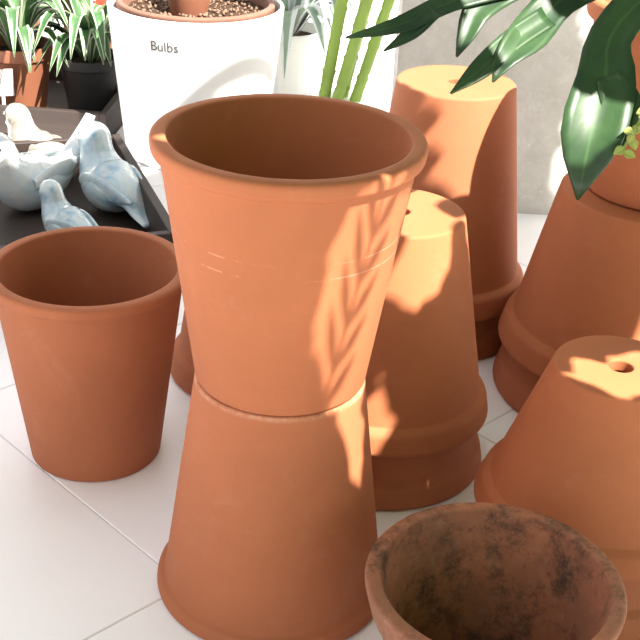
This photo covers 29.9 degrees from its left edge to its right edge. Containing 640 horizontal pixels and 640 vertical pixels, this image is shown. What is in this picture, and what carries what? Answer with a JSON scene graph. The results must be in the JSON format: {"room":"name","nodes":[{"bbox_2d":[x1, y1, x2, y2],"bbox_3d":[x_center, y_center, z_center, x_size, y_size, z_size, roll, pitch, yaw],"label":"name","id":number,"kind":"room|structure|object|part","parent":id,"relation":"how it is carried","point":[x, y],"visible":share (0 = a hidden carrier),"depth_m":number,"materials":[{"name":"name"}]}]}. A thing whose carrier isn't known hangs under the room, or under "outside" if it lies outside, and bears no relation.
{"room":"plant shop","nodes":[
{"label":"plant shop","id":0,"kind":"room"},
{"bbox_2d":[0,6,547,639],"bbox_3d":[0.192,-0.144,1.920,4.750,0.002,4.750,3,27,0],"label":"floor","id":1,"kind":"structure","parent":0,"point":[66,573],"depth_m":1.21,"materials":[{"name":"white tile"}]},
{"bbox_2d":[0,57,122,137],"bbox_3d":[-0.671,-0.451,2.351,0.600,0.060,0.360,4,28,3],"label":"wooden tray","id":2,"kind":"object","parent":1,"relation":"on","point":[57,118],"visible":0.23,"depth_m":2.19,"materials":[{"name":"brown wood"}]},
{"bbox_2d":[0,69,13,104],"bbox_3d":[-0.588,-0.416,2.229,0.040,0.100,0.003,-5,29,-15],"label":"plant label","id":3,"kind":"object","parent":2,"relation":"in","point":[6,75],"visible":0.78,"depth_m":2.22,"materials":[{"name":"white plastic"}]},
{"bbox_2d":[0,0,93,107],"bbox_3d":[-0.567,-0.527,2.268,0.272,0.263,0.292,-22,36,-39],"label":"spider plant","id":4,"kind":"object","parent":2,"relation":"on","point":[17,17],"visible":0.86,"depth_m":2.23,"materials":[{"name":"green plant"}]},
{"bbox_3d":[-0.576,-0.466,2.293,0.134,0.130,0.134,3,27,0],"label":"pot","id":5,"kind":"part","parent":4,"relation":"part of","materials":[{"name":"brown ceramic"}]},
{"bbox_2d":[31,0,117,111],"bbox_3d":[-0.435,-0.515,2.284,0.298,0.238,0.289,3,27,0],"label":"spider plant","id":6,"kind":"object","parent":2,"relation":"on","point":[89,80],"visible":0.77,"depth_m":2.25,"materials":[{"name":"green plant"}]},
{"bbox_3d":[-0.441,-0.457,2.311,0.122,0.110,0.122,3,27,0],"label":"pot","id":7,"kind":"part","parent":6,"relation":"part of","materials":[{"name":"black plastic"}]},
{"bbox_2d":[92,0,105,4],"bbox_3d":[-0.455,-0.572,2.358,0.072,0.270,0.004,3,27,0],"label":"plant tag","id":8,"kind":"object","parent":2,"relation":"on","point":[98,2],"visible":0.11,"depth_m":2.33,"materials":[{"name":"orange plastic"}]},
{"bbox_2d":[48,0,112,48],"bbox_3d":[-0.482,-0.701,2.592,0.387,0.299,0.394,3,27,0],"label":"spider plant","id":9,"kind":"object","parent":1,"relation":"on","point":[106,0],"visible":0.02,"depth_m":2.57,"materials":[{"name":"green plant"}]},
{"bbox_2d":[0,134,173,248],"bbox_3d":[-0.532,-0.153,1.778,0.560,0.075,0.430,-7,29,-19],"label":"wooden tray","id":10,"kind":"object","parent":1,"relation":"on","point":[15,225],"visible":0.32,"depth_m":1.85,"materials":[{"name":"brown wood"}]},
{"bbox_2d":[2,103,63,151],"bbox_3d":[-0.459,-0.295,1.996,0.185,0.112,0.076,18,31,26],"label":"bird","id":11,"kind":"object","parent":10,"relation":"on","point":[19,121],"visible":0.55,"depth_m":1.99},
{"bbox_2d":[0,113,94,211],"bbox_3d":[-0.441,-0.241,1.867,0.093,0.138,0.230,23,33,33],"label":"bird","id":12,"kind":"object","parent":10,"relation":"on","point":[21,174],"visible":0.86,"depth_m":1.83},
{"bbox_2d":[38,179,97,230],"bbox_3d":[-0.364,-0.150,1.752,0.148,0.089,0.060,24,34,35],"label":"bird","id":13,"kind":"object","parent":10,"relation":"on","point":[57,212],"visible":0.7,"depth_m":1.75},
{"bbox_2d":[78,121,148,227],"bbox_3d":[-0.318,-0.226,1.858,0.088,0.130,0.216,-17,33,-33],"label":"bird","id":14,"kind":"object","parent":10,"relation":"on","point":[109,183],"visible":0.93,"depth_m":1.84},
{"bbox_2d":[0,226,181,481],"bbox_3d":[-0.241,0.042,1.276,0.207,0.221,0.208,20,32,29],"label":"terracotta pot","id":15,"kind":"object","parent":1,"relation":"on","point":[89,314],"visible":0.94,"depth_m":1.23,"materials":[{"name":"ceramic"}]},
{"bbox_2d":[171,309,194,394],"bbox_3d":[-0.077,-0.032,1.452,0.211,0.205,0.213,16,30,24],"label":"terracotta pot","id":16,"kind":"object","parent":1,"relation":"on","point":[182,368],"visible":0.09,"depth_m":1.44,"materials":[{"name":"ceramic"}]},
{"bbox_2d":[106,0,284,169],"bbox_3d":[-0.216,-0.497,2.097,0.305,0.420,0.305,3,27,0],"label":"pot","id":17,"kind":"object","parent":1,"relation":"on","point":[169,55],"visible":0.78,"depth_m":2.00,"materials":[{"name":"ceramic"}]},
{"bbox_3d":[-0.220,-0.441,2.127,0.274,0.253,0.274,3,27,0],"label":"clay pot","id":18,"kind":"part","parent":17,"relation":"part of","materials":[{"name":"orange ceramic"}]},
{"bbox_2d":[0,325,513,639],"bbox_3d":[0.208,-0.142,1.950,4.800,0.029,4.800,3,27,0],"label":"grout","id":19,"kind":"object","parent":1,"relation":"attached to","point":[177,325],"depth_m":1.22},
{"bbox_2d":[157,373,377,639],"bbox_3d":[-0.040,0.145,1.094,0.218,0.226,0.217,3,27,0],"label":"terracotta pot","id":20,"kind":"object","parent":1,"relation":"on","point":[273,530],"visible":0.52,"depth_m":1.03,"materials":[{"name":"ceramic"}]},
{"bbox_2d":[149,94,428,415],"bbox_3d":[-0.029,-0.051,0.992,0.219,0.216,0.220,-9,30,-22],"label":"terracotta pot","id":21,"kind":"object","parent":20,"relation":"on","point":[287,212],"visible":1,"depth_m":0.94,"materials":[{"name":"ceramic"}]},
{"bbox_2d":[273,0,395,94],"bbox_3d":[-0.043,-0.622,2.480,0.426,0.305,0.437,3,27,0],"label":"dracaena plant","id":22,"kind":"object","parent":1,"relation":"on","point":[301,39],"visible":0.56,"depth_m":2.47,"materials":[{"name":"green plant"}]},
{"bbox_3d":[-0.070,-0.553,2.533,0.153,0.130,0.153,3,27,0],"label":"pot","id":23,"kind":"part","parent":22,"relation":"part of","materials":[{"name":"white ceramic"}]},
{"bbox_2d":[309,0,394,103],"bbox_3d":[0.122,-0.588,2.201,0.270,0.517,0.249,3,27,0],"label":"bamboo","id":24,"kind":"object","parent":1,"relation":"on","point":[343,85],"visible":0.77,"depth_m":2.23,"materials":[{"name":"green plant"}]},
{"bbox_2d":[371,433,480,510],"bbox_3d":[0.071,0.049,1.294,0.227,0.221,0.226,-14,32,-30],"label":"terracotta pot","id":25,"kind":"object","parent":1,"relation":"on","point":[422,481],"visible":0.12,"depth_m":1.25,"materials":[{"name":"ceramic"}]},
{"bbox_2d":[365,189,487,457],"bbox_3d":[0.075,-0.011,1.263,0.227,0.225,0.226,19,31,27],"label":"terracotta pot","id":26,"kind":"object","parent":25,"relation":"on","point":[426,393],"visible":0.46,"depth_m":1.20,"materials":[{"name":"ceramic"}]},
{"bbox_2d":[475,315,501,359],"bbox_3d":[0.159,-0.119,1.569,0.234,0.275,0.233,-5,29,-15],"label":"terracotta pot","id":27,"kind":"object","parent":1,"relation":"on","point":[488,341],"visible":0.04,"depth_m":1.54,"materials":[{"name":"ceramic"}]},
{"bbox_2d":[389,65,522,321],"bbox_3d":[0.161,-0.171,1.541,0.233,0.277,0.234,2,28,-1],"label":"terracotta pot","id":28,"kind":"object","parent":27,"relation":"on","point":[470,133],"visible":0.59,"depth_m":1.46,"materials":[{"name":"ceramic"}]},
{"bbox_2d":[365,502,626,639],"bbox_3d":[0.134,0.266,0.968,0.204,0.145,0.203,-11,31,-25],"label":"terracotta pot","id":29,"kind":"object","parent":1,"relation":"on","point":[470,570],"visible":1,"depth_m":1.01,"materials":[{"name":"ceramic"}]},
{"bbox_2d":[493,344,539,412],"bbox_3d":[0.372,-0.005,1.453,0.304,0.199,0.306,23,34,33],"label":"terracotta pot","id":30,"kind":"object","parent":1,"relation":"on","point":[515,383],"visible":0.18,"depth_m":1.45,"materials":[{"name":"ceramic"}]},
{"bbox_2d":[498,173,639,377],"bbox_3d":[0.376,-0.059,1.425,0.306,0.199,0.304,-8,29,-20],"label":"terracotta pot","id":31,"kind":"object","parent":30,"relation":"on","point":[581,278],"visible":0.73,"depth_m":1.35,"materials":[{"name":"ceramic"}]},
{"bbox_2d":[345,0,639,209],"bbox_3d":[0.307,-0.288,1.212,0.606,0.394,0.271,-13,32,-29],"label":"potted plant","id":32,"kind":"object","parent":31,"relation":"on","point":[600,131],"visible":1,"depth_m":1.12,"materials":[{"name":"plant"}]},
{"bbox_2d":[617,581,639,639],"bbox_3d":[0.266,0.172,1.156,0.235,0.151,0.237,23,34,33],"label":"terracotta pot","id":33,"kind":"object","parent":1,"relation":"on","point":[631,628],"visible":0.02,"depth_m":1.09,"materials":[{"name":"ceramic"}]},
{"bbox_2d":[474,335,639,581],"bbox_3d":[0.269,0.109,1.123,0.235,0.152,0.237,-15,33,-31],"label":"terracotta pot","id":34,"kind":"object","parent":33,"relation":"on","point":[570,455],"visible":0.9,"depth_m":1.06,"materials":[{"name":"ceramic"}]},
{"bbox_2d":[309,90,360,103],"bbox_3d":[0.026,-0.391,2.299,0.100,0.070,0.100,3,27,0],"label":"vase","id":35,"kind":"object","parent":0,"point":[348,96],"depth_m":2.27,"materials":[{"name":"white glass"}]},
{"bbox_2d":[347,0,398,7],"bbox_3d":[0.276,-1.402,3.040,4.800,1.200,0.100,3,27,0],"label":"wall","id":36,"kind":"structure","parent":0,"point":[376,3],"depth_m":3.27,"materials":[{"name":"white paint"}]},
{"bbox_2d":[391,0,592,214],"bbox_3d":[0.885,-0.619,1.818,1.500,1.000,0.120,3,27,0],"label":"wall","id":37,"kind":"structure","parent":0,"point":[544,80],"depth_m":1.89,"materials":[{"name":"paint"}]},
{"bbox_2d":[587,0,639,209],"bbox_3d":[0.390,-0.245,1.333,0.213,0.214,0.212,3,27,0],"label":"pot","id":38,"kind":"object","parent":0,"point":[618,183],"depth_m":1.31,"materials":[{"name":"ceramic"}]}
]}

